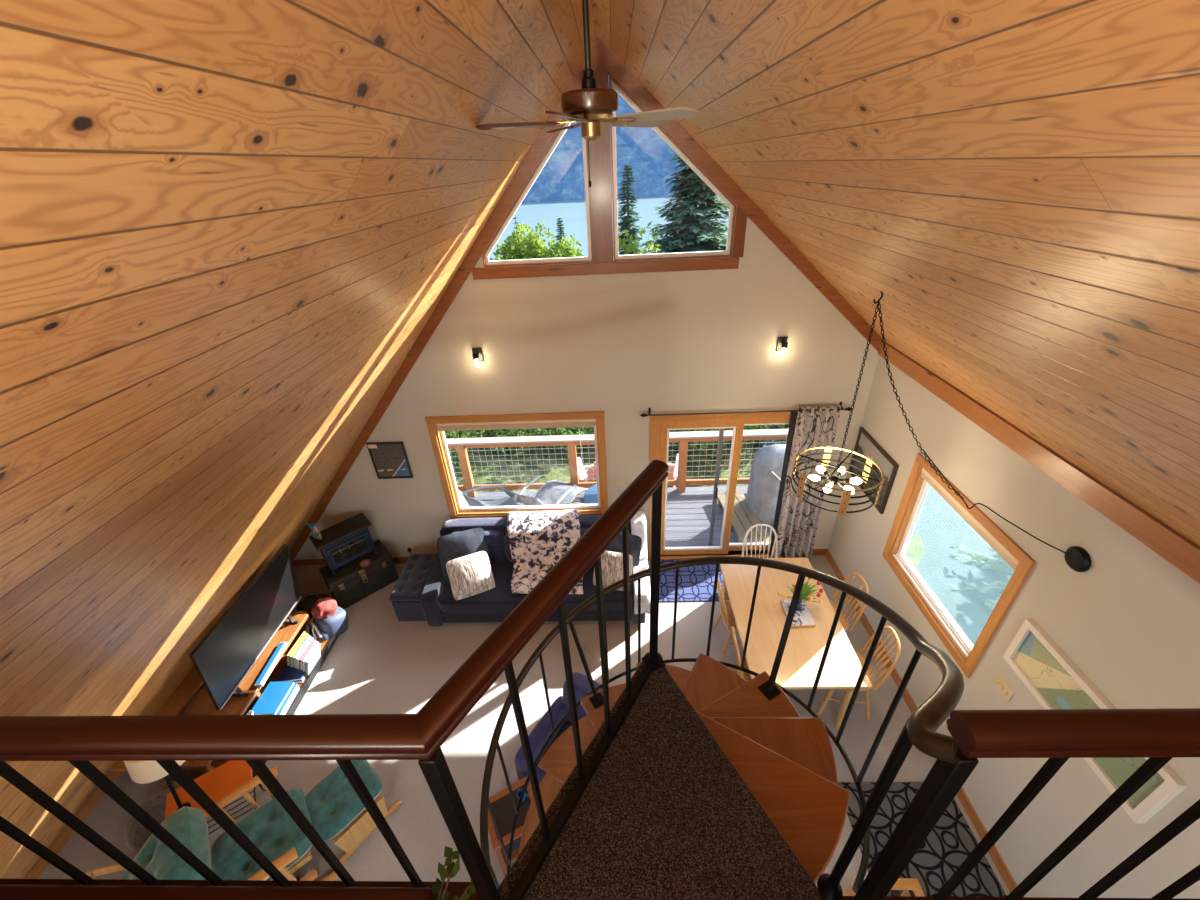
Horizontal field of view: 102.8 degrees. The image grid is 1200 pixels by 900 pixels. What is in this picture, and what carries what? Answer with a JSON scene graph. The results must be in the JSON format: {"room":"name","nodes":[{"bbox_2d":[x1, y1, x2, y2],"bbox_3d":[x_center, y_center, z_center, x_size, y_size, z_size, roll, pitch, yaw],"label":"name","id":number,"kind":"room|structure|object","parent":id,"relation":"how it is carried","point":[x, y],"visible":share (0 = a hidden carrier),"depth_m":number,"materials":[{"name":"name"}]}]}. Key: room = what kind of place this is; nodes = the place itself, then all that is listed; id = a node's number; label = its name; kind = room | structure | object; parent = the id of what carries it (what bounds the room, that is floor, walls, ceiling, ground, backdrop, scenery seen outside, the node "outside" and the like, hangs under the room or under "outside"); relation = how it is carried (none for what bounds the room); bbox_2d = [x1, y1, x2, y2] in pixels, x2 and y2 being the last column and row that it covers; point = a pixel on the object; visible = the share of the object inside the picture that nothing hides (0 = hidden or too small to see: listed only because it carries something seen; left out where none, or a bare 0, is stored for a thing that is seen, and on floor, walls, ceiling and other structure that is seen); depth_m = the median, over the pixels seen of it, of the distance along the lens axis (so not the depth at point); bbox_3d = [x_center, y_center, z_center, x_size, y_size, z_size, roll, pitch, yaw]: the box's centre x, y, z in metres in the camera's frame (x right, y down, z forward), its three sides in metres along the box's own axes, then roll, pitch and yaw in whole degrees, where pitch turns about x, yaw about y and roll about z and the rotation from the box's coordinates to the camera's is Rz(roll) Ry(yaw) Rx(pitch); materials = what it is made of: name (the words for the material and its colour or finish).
{"room":"cabin loft","nodes":[
{"label":"cabin loft","id":0,"kind":"room"},
{"bbox_2d":[0,0,596,878],"bbox_3d":[-2.421,1.616,1.264,4.880,5.680,9.220,-2,31,2],"label":"ceiling","id":1,"kind":"structure","parent":0,"point":[228,228],"depth_m":1.30,"materials":[{"name":"brown wood"}]},
{"bbox_2d":[476,0,698,186],"bbox_3d":[-0.089,-1.735,2.206,1.025,0.928,1.041,-2,31,2],"label":"ceiling fan","id":2,"kind":"object","parent":1,"relation":"hanging from","point":[589,105],"visible":1,"depth_m":2.20,"materials":[{"name":"wood"}]},
{"bbox_2d":[38,556,1009,895],"bbox_3d":[-0.818,3.874,2.640,7.950,0.120,9.320,-2,31,2],"label":"floor","id":3,"kind":"structure","parent":0,"point":[381,664],"depth_m":4.69,"materials":[{"name":"beige carpet"}]},
{"bbox_2d":[125,782,180,854],"bbox_3d":[-3.493,2.991,3.894,0.500,0.344,0.500,-2,31,2],"label":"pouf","id":4,"kind":"object","parent":3,"relation":"on","point":[154,804],"visible":0.24,"depth_m":3.76,"materials":[{"name":"fabric"}]},
{"bbox_2d":[109,667,203,770],"bbox_3d":[-4.116,2.617,4.628,0.220,0.285,1.000,-2,31,2],"label":"wall ledge","id":5,"kind":"object","parent":3,"relation":"on","point":[190,685],"visible":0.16,"depth_m":4.68,"materials":[{"name":"brown wood"}]},
{"bbox_2d":[86,766,337,880],"bbox_3d":[-2.682,2.913,3.345,1.142,0.964,0.790,-25,37,-32],"label":"recliner","id":6,"kind":"object","parent":3,"relation":"on","point":[269,827],"visible":0.55,"depth_m":3.39,"materials":[{"name":"fabric"}]},
{"bbox_2d":[121,806,210,879],"bbox_3d":[-2.877,2.857,3.128,0.652,0.628,0.620,-25,37,-32],"label":"cushion","id":7,"kind":"object","parent":6,"relation":"on","point":[189,825],"depth_m":3.11,"materials":[{"name":"fabric"}]},
{"bbox_2d":[211,787,311,879],"bbox_3d":[-2.481,2.897,3.528,0.620,0.159,0.560,-25,37,-32],"label":"seat cushion","id":8,"kind":"object","parent":6,"relation":"on","point":[269,827],"depth_m":3.50,"materials":[{"name":"fabric"}]},
{"bbox_2d":[165,760,265,833],"bbox_3d":[-3.049,2.883,3.883,0.560,0.500,0.350,-22,36,-28],"label":"side table","id":9,"kind":"object","parent":3,"relation":"on","point":[218,782],"visible":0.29,"depth_m":3.81,"materials":[{"name":"orange paint"}]},
{"bbox_2d":[124,760,190,809],"bbox_3d":[-3.277,2.380,3.670,0.422,0.600,0.424,9,33,19],"label":"table lamp","id":10,"kind":"object","parent":9,"relation":"on","point":[141,772],"visible":0.26,"depth_m":3.43,"materials":[{"name":"fabric"}]},
{"bbox_2d":[207,787,255,833],"bbox_3d":[-3.044,2.928,3.905,0.410,0.009,0.260,-22,36,-28],"label":"wire shelf","id":11,"kind":"object","parent":9,"relation":"attached to","point":[254,796],"depth_m":3.91,"materials":[{"name":"black metal"}]},
{"bbox_2d":[168,611,337,779],"bbox_3d":[-3.435,2.394,4.830,0.798,0.400,1.660,-2,31,2],"label":"media console","id":12,"kind":"object","parent":3,"relation":"on","point":[202,704],"visible":0.3,"depth_m":4.79,"materials":[{"name":"brown wood"}]},
{"bbox_2d":[189,544,301,710],"bbox_3d":[-3.390,1.715,4.667,0.278,0.923,1.310,-2,31,2],"label":"television","id":13,"kind":"object","parent":12,"relation":"on","point":[222,659],"visible":1,"depth_m":4.51,"materials":[{"name":"black plastic"}]},
{"bbox_2d":[210,629,330,771],"bbox_3d":[-3.408,2.491,4.910,0.720,0.030,1.580,-2,31,2],"label":"shelf","id":14,"kind":"object","parent":12,"relation":"attached to","point":[325,647],"depth_m":5.06,"materials":[{"name":"brown wood"}]},
{"bbox_2d":[255,642,287,686],"bbox_3d":[-3.296,2.144,4.816,0.070,0.032,0.480,-4,31,-1],"label":"book","id":15,"kind":"object","parent":12,"relation":"on","point":[263,677],"visible":1,"depth_m":4.79,"materials":[{"name":"white paper"}]},
{"bbox_2d":[277,683,300,714],"bbox_3d":[-3.204,2.505,4.739,0.270,0.100,0.360,-2,31,1],"label":"book","id":16,"kind":"object","parent":12,"relation":"on","point":[287,704],"visible":0.21,"depth_m":4.75,"materials":[{"name":"white paper"}]},
{"bbox_2d":[252,681,294,714],"bbox_3d":[-3.217,2.441,4.713,0.250,0.035,0.330,-2,31,2],"label":"book","id":17,"kind":"object","parent":16,"relation":"on","point":[275,694],"visible":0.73,"depth_m":4.70,"materials":[{"name":"blue paper"}]},
{"bbox_2d":[296,592,328,618],"bbox_3d":[-3.441,1.864,5.760,0.356,0.366,0.264,-11,32,-13],"label":"duffel bag","id":18,"kind":"object","parent":3,"relation":"on","point":[306,604],"visible":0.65,"depth_m":5.68,"materials":[{"name":"fabric"}]},
{"bbox_2d":[304,597,347,640],"bbox_3d":[-3.192,1.972,5.495,0.397,0.446,0.474,14,35,26],"label":"backpack","id":19,"kind":"object","parent":3,"relation":"on","point":[328,619],"visible":0.91,"depth_m":5.43,"materials":[{"name":"blue fabric"}]},
{"bbox_2d":[305,760,401,863],"bbox_3d":[-2.045,2.862,3.890,0.492,0.415,0.581,21,38,34],"label":"footstool","id":20,"kind":"object","parent":3,"relation":"on","point":[336,811],"visible":0.81,"depth_m":3.74,"materials":[{"name":"fabric"}]},
{"bbox_2d":[305,760,381,839],"bbox_3d":[-2.051,2.745,3.821,0.460,0.143,0.500,21,38,34],"label":"cushion","id":21,"kind":"object","parent":20,"relation":"on","point":[335,809],"depth_m":3.73,"materials":[{"name":"fabric"}]},
{"bbox_2d":[319,540,398,608],"bbox_3d":[-3.050,1.590,6.095,0.770,0.450,0.414,-28,39,-35],"label":"trunk","id":22,"kind":"object","parent":3,"relation":"on","point":[352,582],"visible":0.91,"depth_m":5.95,"materials":[{"name":"black leather"}]},
{"bbox_2d":[309,513,377,575],"bbox_3d":[-3.112,1.169,5.890,0.630,0.492,0.315,-28,39,-35],"label":"heater","id":23,"kind":"object","parent":22,"relation":"on","point":[341,543],"visible":0.99,"depth_m":5.78,"materials":[{"name":"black metal"}]},
{"bbox_2d":[389,553,437,621],"bbox_3d":[-2.222,1.671,5.897,0.400,0.442,0.760,-2,31,2],"label":"storage ottoman","id":24,"kind":"object","parent":3,"relation":"on","point":[405,596],"visible":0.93,"depth_m":5.65,"materials":[{"name":"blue fabric"}]},
{"bbox_2d":[488,776,533,876],"bbox_3d":[-0.641,2.885,3.676,0.380,0.500,0.340,-17,33,-22],"label":"end table","id":25,"kind":"object","parent":3,"relation":"on","point":[501,802],"visible":0.4,"depth_m":3.54,"materials":[{"name":"brown wood"}]},
{"bbox_2d":[500,847,519,863],"bbox_3d":[-0.636,2.988,3.737,0.320,0.020,0.280,-17,33,-22],"label":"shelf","id":26,"kind":"object","parent":25,"relation":"attached to","point":[515,853],"depth_m":3.61,"materials":[{"name":"brown wood"}]},
{"bbox_2d":[420,515,646,625],"bbox_3d":[-0.742,1.442,5.758,2.550,0.850,1.030,-2,31,2],"label":"sofa","id":27,"kind":"object","parent":3,"relation":"on","point":[438,602],"visible":0.27,"depth_m":5.50,"materials":[{"name":"fabric"}]},
{"bbox_2d":[437,528,491,581],"bbox_3d":[-1.614,1.241,5.710,0.560,0.478,0.334,-12,32,-15],"label":"throw pillow","id":28,"kind":"object","parent":27,"relation":"on","point":[463,543],"visible":0.59,"depth_m":5.64,"materials":[{"name":"fabric"}]},
{"bbox_2d":[446,551,494,599],"bbox_3d":[-1.478,1.433,5.482,0.470,0.391,0.307,-14,33,-18],"label":"throw pillow","id":29,"kind":"object","parent":27,"relation":"on","point":[469,575],"visible":1,"depth_m":5.42,"materials":[{"name":"fabric"}]},
{"bbox_2d":[451,530,505,561],"bbox_3d":[-1.509,1.182,5.916,0.680,0.431,0.256,-2,31,2],"label":"cushion","id":30,"kind":"object","parent":27,"relation":"on","point":[495,539],"depth_m":5.81,"materials":[{"name":"blue fabric"}]},
{"bbox_2d":[438,558,526,612],"bbox_3d":[-1.290,1.595,5.704,1.100,0.190,0.740,-2,31,2],"label":"seat cushion","id":31,"kind":"object","parent":27,"relation":"on","point":[499,599],"depth_m":5.42,"materials":[{"name":"fabric"}]},
{"bbox_2d":[507,509,582,593],"bbox_3d":[-0.680,1.168,5.701,0.983,0.536,0.997,-2,31,2],"label":"throw blanket","id":32,"kind":"object","parent":27,"relation":"on","point":[538,540],"visible":0.81,"depth_m":5.68,"materials":[{"name":"fabric"}]},
{"bbox_2d":[554,564,629,611],"bbox_3d":[-0.191,1.564,5.662,1.100,0.190,0.740,-2,31,2],"label":"seat cushion","id":33,"kind":"object","parent":27,"relation":"on","point":[614,601],"depth_m":5.36,"materials":[{"name":"fabric"}]},
{"bbox_2d":[580,527,629,537],"bbox_3d":[0.015,1.140,5.858,0.710,0.431,0.256,-2,31,2],"label":"cushion","id":34,"kind":"object","parent":27,"relation":"on","point":[583,529],"depth_m":5.77,"materials":[{"name":"blue fabric"}]},
{"bbox_2d":[593,550,632,590],"bbox_3d":[0.149,1.374,5.460,0.441,0.375,0.274,6,32,15],"label":"throw pillow","id":35,"kind":"object","parent":27,"relation":"on","point":[611,562],"visible":0.52,"depth_m":5.40,"materials":[{"name":"fur"}]},
{"bbox_2d":[606,532,641,570],"bbox_3d":[0.232,1.199,5.623,0.500,0.446,0.272,9,33,19],"label":"throw pillow","id":36,"kind":"object","parent":27,"relation":"on","point":[635,542],"visible":0.23,"depth_m":5.52,"materials":[{"name":"fabric"}]},
{"bbox_2d":[631,510,649,613],"bbox_3d":[0.469,1.269,5.604,0.189,0.634,1.115,-2,31,2],"label":"throw blanket","id":37,"kind":"object","parent":27,"relation":"on","point":[638,522],"visible":0.74,"depth_m":5.54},
{"bbox_2d":[514,672,602,783],"bbox_3d":[-0.162,2.489,3.954,0.790,0.852,0.773,17,36,29],"label":"armchair","id":38,"kind":"object","parent":3,"relation":"on","point":[560,707],"visible":0.19,"depth_m":4.00,"materials":[{"name":"blue fabric"}]},
{"bbox_2d":[650,559,728,601],"bbox_3d":[1.278,1.635,6.081,1.240,0.012,0.720,-2,31,2],"label":"door mat","id":39,"kind":"object","parent":3,"relation":"on","point":[696,583],"visible":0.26,"depth_m":6.02,"materials":[{"name":"fabric"}]},
{"bbox_2d":[480,556,963,899],"bbox_3d":[0.262,1.690,2.462,1.791,3.715,1.782,-2,31,2],"label":"spiral staircase","id":40,"kind":"structure","parent":3,"relation":"on","point":[713,785],"depth_m":1.63,"materials":[{"name":"black metal"}]},
{"bbox_2d":[712,579,740,659],"bbox_3d":[1.455,1.704,5.032,0.533,0.960,0.440,-3,31,0],"label":"dining chair","id":41,"kind":"object","parent":3,"relation":"on","point":[726,612],"visible":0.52,"depth_m":5.00,"materials":[{"name":"brown wood"}]},
{"bbox_2d":[742,524,777,557],"bbox_3d":[1.871,1.391,5.520,0.440,0.960,0.533,-2,31,2],"label":"dining chair","id":42,"kind":"object","parent":3,"relation":"on","point":[756,525],"visible":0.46,"depth_m":5.56,"materials":[{"name":"white paint"}]},
{"bbox_2d":[720,557,871,728],"bbox_3d":[1.812,1.911,4.853,0.975,0.750,1.530,-2,31,2],"label":"dining table","id":43,"kind":"object","parent":3,"relation":"on","point":[804,648],"visible":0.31,"depth_m":4.45,"materials":[{"name":"brown wood"}]},
{"bbox_2d":[780,600,815,627],"bbox_3d":[1.907,1.579,4.635,0.230,0.036,0.310,-3,31,0],"label":"tray","id":44,"kind":"object","parent":43,"relation":"on","point":[803,618],"visible":0.77,"depth_m":4.58,"materials":[{"name":"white wood"}]},
{"bbox_2d":[777,578,822,610],"bbox_3d":[1.910,1.383,4.598,0.428,0.337,0.250,-2,31,2],"label":"tulip vase","id":45,"kind":"object","parent":44,"relation":"on","point":[805,591],"visible":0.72,"depth_m":4.55,"materials":[{"name":"blue glass"}]},
{"bbox_2d":[830,573,868,631],"bbox_3d":[2.364,1.697,4.966,0.533,0.960,0.440,-3,31,-1],"label":"dining chair","id":46,"kind":"object","parent":3,"relation":"on","point":[842,619],"visible":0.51,"depth_m":4.85,"materials":[{"name":"brown wood"}]},
{"bbox_2d":[818,626,900,719],"bbox_3d":[2.343,2.009,4.446,0.533,0.960,0.440,2,31,8],"label":"dining chair","id":47,"kind":"object","parent":3,"relation":"on","point":[861,658],"visible":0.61,"depth_m":4.34,"materials":[{"name":"brown wood"}]},
{"bbox_2d":[843,878,924,896],"bbox_3d":[1.871,3.138,3.068,0.440,0.470,0.480,-2,31,2],"label":"stool","id":48,"kind":"object","parent":3,"relation":"on","point":[910,886],"visible":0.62,"depth_m":3.12,"materials":[{"name":"brown wood"}]},
{"bbox_2d":[838,782,1006,896],"bbox_3d":[2.418,3.517,2.835,0.900,0.012,2.800,-2,31,2],"label":"runner rug","id":49,"kind":"object","parent":3,"relation":"on","point":[951,840],"visible":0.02,"depth_m":3.66,"materials":[{"name":"fabric"}]},
{"bbox_2d":[295,73,878,558],"bbox_3d":[-0.819,-0.871,5.162,7.660,5.433,0.120,-2,31,2],"label":"wall","id":50,"kind":"structure","parent":0,"point":[622,346],"depth_m":5.04,"materials":[{"name":"beige paint"}]},
{"bbox_2d":[24,771,123,878],"bbox_3d":[-4.426,3.914,2.654,0.060,0.110,9.170,-2,31,2],"label":"trim","id":51,"kind":"structure","parent":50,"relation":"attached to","point":[59,843],"depth_m":3.94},
{"bbox_2d":[366,441,412,478],"bbox_3d":[-2.497,0.127,5.705,0.430,0.500,0.034,-2,31,2],"label":"framed photograph","id":52,"kind":"object","parent":50,"relation":"attached to","point":[390,460],"visible":1,"depth_m":5.70},
{"bbox_2d":[289,38,597,561],"bbox_3d":[-2.214,-0.784,5.157,4.628,5.415,0.028,-2,31,2],"label":"trim","id":53,"kind":"structure","parent":50,"relation":"attached to","point":[544,139],"depth_m":4.66,"materials":[{"name":"wood"}]},
{"bbox_2d":[425,411,607,519],"bbox_3d":[-0.930,0.211,5.794,2.020,1.490,0.150,-2,31,2],"label":"window","id":54,"kind":"structure","parent":50,"relation":"in","point":[436,425],"depth_m":5.57,"materials":[{"name":"brown wood"}]},
{"bbox_2d":[436,419,595,430],"bbox_3d":[-0.956,-0.293,5.472,1.820,0.099,0.045,-2,31,2],"label":"raised blind","id":55,"kind":"object","parent":54,"relation":"attached to","point":[531,423],"depth_m":5.45,"materials":[{"name":"fabric"}]},
{"bbox_2d":[482,118,592,266],"bbox_3d":[-0.613,-2.353,4.255,1.042,1.327,0.105,-2,31,2],"label":"window","id":56,"kind":"structure","parent":50,"relation":"in","point":[567,260],"depth_m":4.38,"materials":[{"name":"white plastic"}]},
{"bbox_2d":[292,549,827,565],"bbox_3d":[-0.629,1.450,6.466,7.270,0.100,0.018,-2,31,2],"label":"baseboard","id":57,"kind":"structure","parent":50,"relation":"attached to","point":[816,552],"depth_m":6.56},
{"bbox_2d":[589,62,613,263],"bbox_3d":[0.001,-2.451,4.171,0.190,1.538,0.126,-2,31,2],"label":"trim","id":58,"kind":"structure","parent":50,"relation":"attached to","point":[599,149],"depth_m":4.20,"materials":[{"name":"wood"}]},
{"bbox_2d":[472,257,738,279],"bbox_3d":[0.040,-1.721,4.545,2.520,0.100,0.032,-2,31,2],"label":"trim","id":59,"kind":"structure","parent":50,"relation":"attached to","point":[726,262],"depth_m":4.53,"materials":[{"name":"wood"}]},
{"bbox_2d":[609,74,735,261],"bbox_3d":[0.652,-2.424,4.185,1.102,1.412,0.105,-2,31,2],"label":"window","id":60,"kind":"structure","parent":50,"relation":"in","point":[613,84],"depth_m":4.26,"materials":[{"name":"white plastic"}]},
{"bbox_2d":[648,412,801,559],"bbox_3d":[1.624,0.480,5.894,2.040,2.155,0.180,-2,31,2],"label":"door","id":61,"kind":"structure","parent":50,"relation":"in","point":[660,426],"depth_m":5.66,"materials":[{"name":"brown wood"}]},
{"bbox_2d":[732,206,746,257],"bbox_3d":[1.275,-1.992,4.361,0.095,0.446,0.026,-2,31,2],"label":"trim","id":62,"kind":"structure","parent":50,"relation":"attached to","point":[741,217],"depth_m":4.36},
{"bbox_2d":[597,37,884,351],"bbox_3d":[1.432,-2.077,4.303,2.792,2.639,0.030,-2,31,2],"label":"trim","id":63,"kind":"structure","parent":50,"relation":"attached to","point":[607,59],"depth_m":4.19,"materials":[{"name":"wood"}]},
{"bbox_2d":[640,402,850,416],"bbox_3d":[1.589,-0.438,5.242,2.310,0.080,0.101,-2,31,2],"label":"curtain rod","id":64,"kind":"object","parent":50,"relation":"attached to","point":[840,404],"visible":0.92,"depth_m":5.23,"materials":[{"name":"black metal"}]},
{"bbox_2d":[769,405,840,557],"bbox_3d":[2.430,0.475,5.737,0.583,2.195,0.109,-2,31,2],"label":"curtain","id":65,"kind":"object","parent":64,"relation":"hanging from","point":[796,521],"visible":0.84,"depth_m":5.71,"materials":[{"name":"fabric"}]},
{"bbox_2d":[594,0,1199,545],"bbox_3d":[1.518,0.269,0.373,3.132,2.821,9.220,-2,31,2],"label":"ceiling","id":66,"kind":"structure","parent":0,"point":[1017,182],"depth_m":1.39,"materials":[{"name":"brown wood"}]},
{"bbox_2d":[791,291,1091,571],"bbox_3d":[2.335,-0.185,3.244,1.840,1.621,0.650,22,39,35],"label":"pendant light","id":67,"kind":"object","parent":66,"relation":"hanging from","point":[1077,558],"visible":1,"depth_m":3.72,"materials":[{"name":"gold metal"}]},
{"bbox_2d":[828,344,1199,898],"bbox_3d":[2.916,2.492,1.662,0.120,2.930,9.200,-2,31,2],"label":"wall","id":68,"kind":"structure","parent":0,"point":[1130,622],"depth_m":3.06,"materials":[{"name":"beige paint"}]},
{"bbox_2d":[849,427,898,513],"bbox_3d":[2.909,0.203,5.141,0.030,0.600,0.790,-2,31,2],"label":"framed landscape","id":69,"kind":"object","parent":68,"relation":"attached to","point":[866,445],"visible":0.85,"depth_m":5.05,"materials":[{"name":"brown wood"}]},
{"bbox_2d":[825,550,1023,896],"bbox_3d":[2.907,3.707,2.390,0.020,0.100,9.200,-2,31,2],"label":"baseboard","id":70,"kind":"structure","parent":68,"relation":"attached to","point":[1008,879],"depth_m":3.85,"materials":[{"name":"wood"}]},
{"bbox_2d":[882,453,1035,677],"bbox_3d":[2.952,0.909,4.054,0.142,1.240,1.380,-2,31,2],"label":"window","id":71,"kind":"structure","parent":68,"relation":"in","point":[1012,553],"depth_m":4.03,"materials":[{"name":"brown wood"}]},
{"bbox_2d":[921,469,1018,569],"bbox_3d":[2.905,0.498,3.808,0.043,0.085,1.182,-2,31,2],"label":"raised blind","id":72,"kind":"object","parent":71,"relation":"attached to","point":[970,519],"depth_m":3.72,"materials":[{"name":"fabric"}]},
{"bbox_2d":[877,342,1199,583],"bbox_3d":[2.783,1.312,0.959,0.025,0.137,9.200,-2,31,2],"label":"trim","id":73,"kind":"structure","parent":68,"relation":"attached to","point":[1175,548],"depth_m":2.87,"materials":[{"name":"wood"}]},
{"bbox_2d":[1003,619,1187,823],"bbox_3d":[2.852,1.547,2.858,0.045,0.400,1.000,-2,31,2],"label":"framed map","id":74,"kind":"object","parent":68,"relation":"attached to","point":[1049,674],"visible":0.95,"depth_m":2.87},
{"bbox_3d":[0.254,2.597,-0.728,5.020,0.230,4.892,-2,31,2],"label":"floor","id":75,"kind":"structure","parent":0,"visible":0},
{"bbox_2d":[0,885,432,899],"bbox_3d":[-1.049,1.242,1.059,1.355,0.375,0.323,-2,31,2],"label":"rail","id":76,"kind":"object","parent":75,"relation":"on","point":[7,892],"visible":1,"depth_m":1.08,"materials":[{"name":"brown wood"}]},
{"bbox_2d":[0,460,668,899],"bbox_3d":[-0.484,0.788,1.207,1.824,0.953,0.576,-16,33,-21],"label":"loft railing","id":77,"kind":"object","parent":75,"relation":"on","point":[166,740],"visible":1,"depth_m":0.93,"materials":[{"name":"brown wood"}]},
{"bbox_2d":[432,846,475,899],"bbox_3d":[-0.340,1.166,1.079,0.133,0.423,0.318,2,31,8],"label":"ivy plant","id":78,"kind":"object","parent":75,"relation":"on","point":[452,869],"visible":0.95,"depth_m":1.09,"materials":[{"name":"green plant"}]},
{"bbox_2d":[0,879,1199,899],"bbox_3d":[0.320,1.336,1.393,4.980,0.254,0.041,-2,31,2],"label":"trim","id":79,"kind":"structure","parent":75,"relation":"attached to","point":[456,888],"depth_m":1.38,"materials":[{"name":"brown wood"}]},
{"bbox_2d":[853,708,1199,899],"bbox_3d":[1.681,0.819,0.975,2.142,0.955,0.060,-2,31,2],"label":"loft railing","id":80,"kind":"object","parent":75,"relation":"on","point":[1058,735],"visible":1,"depth_m":0.81,"materials":[{"name":"brown wood"}]},
{"label":"outside","id":81,"kind":"structure","parent":0,"visible":0},
{"bbox_2d":[489,196,728,259],"bbox_3d":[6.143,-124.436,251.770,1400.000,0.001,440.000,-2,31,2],"label":"lake","id":82,"kind":"structure","parent":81,"point":[572,213],"depth_m":232.28,"materials":[{"name":"liquid"}]},
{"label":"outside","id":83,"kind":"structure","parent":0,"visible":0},
{"bbox_2d":[522,94,709,202],"bbox_3d":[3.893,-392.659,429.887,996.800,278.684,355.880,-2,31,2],"label":"mountain","id":84,"kind":"structure","parent":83,"point":[561,178],"depth_m":363.12},
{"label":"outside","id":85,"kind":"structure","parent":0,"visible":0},
{"bbox_2d":[760,424,1011,645],"bbox_3d":[13.597,1.117,5.272,20.700,1.995,20.400,-2,31,2],"label":"lake","id":86,"kind":"structure","parent":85,"point":[939,526],"depth_m":6.84,"materials":[{"name":"liquid"}]},
{"bbox_2d":[949,542,1014,609],"bbox_3d":[5.723,1.127,5.885,2.061,1.925,1.899,3,31,9],"label":"fir tree","id":87,"kind":"object","parent":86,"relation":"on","point":[1002,565],"visible":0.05,"depth_m":6.56,"materials":[{"name":"green plant"}]},
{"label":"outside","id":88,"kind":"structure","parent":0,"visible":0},
{"bbox_2d":[451,428,924,568],"bbox_3d":[1.335,-10.448,42.647,60.000,15.645,74.050,-2,31,2],"label":"ground","id":89,"kind":"structure","parent":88,"point":[915,550],"depth_m":9.75,"materials":[{"name":"green plant"}]},
{"bbox_2d":[472,428,542,460],"bbox_3d":[-2.037,-0.524,10.499,1.772,1.429,1.902,-2,31,2],"label":"shrub","id":90,"kind":"object","parent":89,"relation":"on","point":[499,432],"visible":0.28,"depth_m":10.08,"materials":[{"name":"green plant"}]},
{"bbox_2d":[492,223,547,259],"bbox_3d":[-4.702,-10.390,29.043,3.668,6.140,3.523,-2,31,2],"label":"birch tree","id":91,"kind":"object","parent":89,"relation":"on","point":[513,252],"visible":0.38,"depth_m":27.69,"materials":[{"name":"green plant"}]},
{"bbox_2d":[520,221,561,258],"bbox_3d":[-3.195,-10.086,27.784,3.131,5.774,2.876,-2,31,2],"label":"birch tree","id":92,"kind":"object","parent":89,"relation":"on","point":[538,247],"visible":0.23,"depth_m":26.63,"materials":[{"name":"green plant"}]},
{"bbox_2d":[532,427,593,451],"bbox_3d":[-0.698,-0.457,10.425,1.674,1.194,1.776,-25,37,-32],"label":"shrub","id":93,"kind":"object","parent":89,"relation":"on","point":[571,430],"visible":0.32,"depth_m":10.05,"materials":[{"name":"green plant"}]},
{"bbox_2d":[545,234,583,257],"bbox_3d":[-1.782,-9.127,26.125,2.131,4.904,2.403,-2,31,2],"label":"birch tree","id":94,"kind":"object","parent":89,"relation":"on","point":[560,247],"visible":0.2,"depth_m":24.87,"materials":[{"name":"green plant"}]},
{"bbox_2d":[617,164,646,254],"bbox_3d":[1.107,-6.788,18.722,3.110,7.517,2.993,-17,34,-22],"label":"fir tree","id":95,"kind":"object","parent":89,"relation":"on","point":[627,220],"visible":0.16,"depth_m":17.36,"materials":[{"name":"green plant"}]},
{"bbox_2d":[613,221,660,257],"bbox_3d":[0.949,-3.539,13.153,1.735,4.974,1.712,-2,31,2],"label":"birch tree","id":96,"kind":"object","parent":89,"relation":"on","point":[630,247],"visible":0.05,"depth_m":12.06,"materials":[{"name":"green plant"}]},
{"bbox_2d":[641,152,728,253],"bbox_3d":[2.859,-5.331,14.357,6.389,8.141,5.729,-16,33,-20],"label":"fir tree","id":97,"kind":"object","parent":89,"relation":"on","point":[692,229],"visible":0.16,"depth_m":13.07,"materials":[{"name":"green plant"}]},
{"bbox_2d":[668,428,725,468],"bbox_3d":[1.811,-0.374,9.892,1.525,1.346,1.799,-2,31,2],"label":"shrub","id":98,"kind":"object","parent":89,"relation":"on","point":[690,447],"visible":0.16,"depth_m":9.52,"materials":[{"name":"green plant"}]},
{"bbox_3d":[-0.787,1.217,7.361,8.200,0.215,1.490,-2,31,2],"label":"frame","id":99,"kind":"object","parent":89,"relation":"on","visible":0},
{"bbox_2d":[464,486,772,546],"bbox_3d":[-0.792,1.086,7.333,8.200,0.030,1.556,-2,31,2],"label":"deck","id":100,"kind":"object","parent":99,"relation":"on","point":[688,513],"depth_m":7.30,"materials":[{"name":"wood"}]},
{"bbox_2d":[458,484,525,506],"bbox_3d":[-1.572,0.802,6.907,1.366,0.952,0.670,-7,31,-8],"label":"lounger","id":101,"kind":"object","parent":100,"relation":"on","point":[466,501],"visible":0.24,"depth_m":7.11,"materials":[{"name":"metal"}]},
{"bbox_2d":[500,475,587,504],"bbox_3d":[-0.748,0.652,7.088,0.670,0.952,1.366,13,34,25],"label":"lounger","id":102,"kind":"object","parent":100,"relation":"on","point":[553,492],"visible":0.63,"depth_m":7.23,"materials":[{"name":"metal"}]},
{"bbox_2d":[446,429,788,496],"bbox_3d":[-0.798,0.356,7.697,8.200,1.250,0.170,-2,31,2],"label":"deck railing","id":103,"kind":"object","parent":100,"relation":"attached to","point":[683,438],"visible":0.41,"depth_m":7.46,"materials":[{"name":"wood"}]},
{"bbox_2d":[717,490,769,542],"bbox_3d":[2.083,1.021,7.037,0.410,0.135,1.240,-5,31,-4],"label":"bench","id":104,"kind":"object","parent":100,"relation":"on","point":[742,520],"visible":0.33,"depth_m":6.92,"materials":[{"name":"brown wood"}]},
{"bbox_2d":[746,444,785,523],"bbox_3d":[2.558,0.451,6.908,0.741,1.165,0.575,-2,31,2],"label":"covered grill","id":105,"kind":"object","parent":100,"relation":"on","point":[767,464],"visible":0.48,"depth_m":6.73,"materials":[{"name":"fabric"}]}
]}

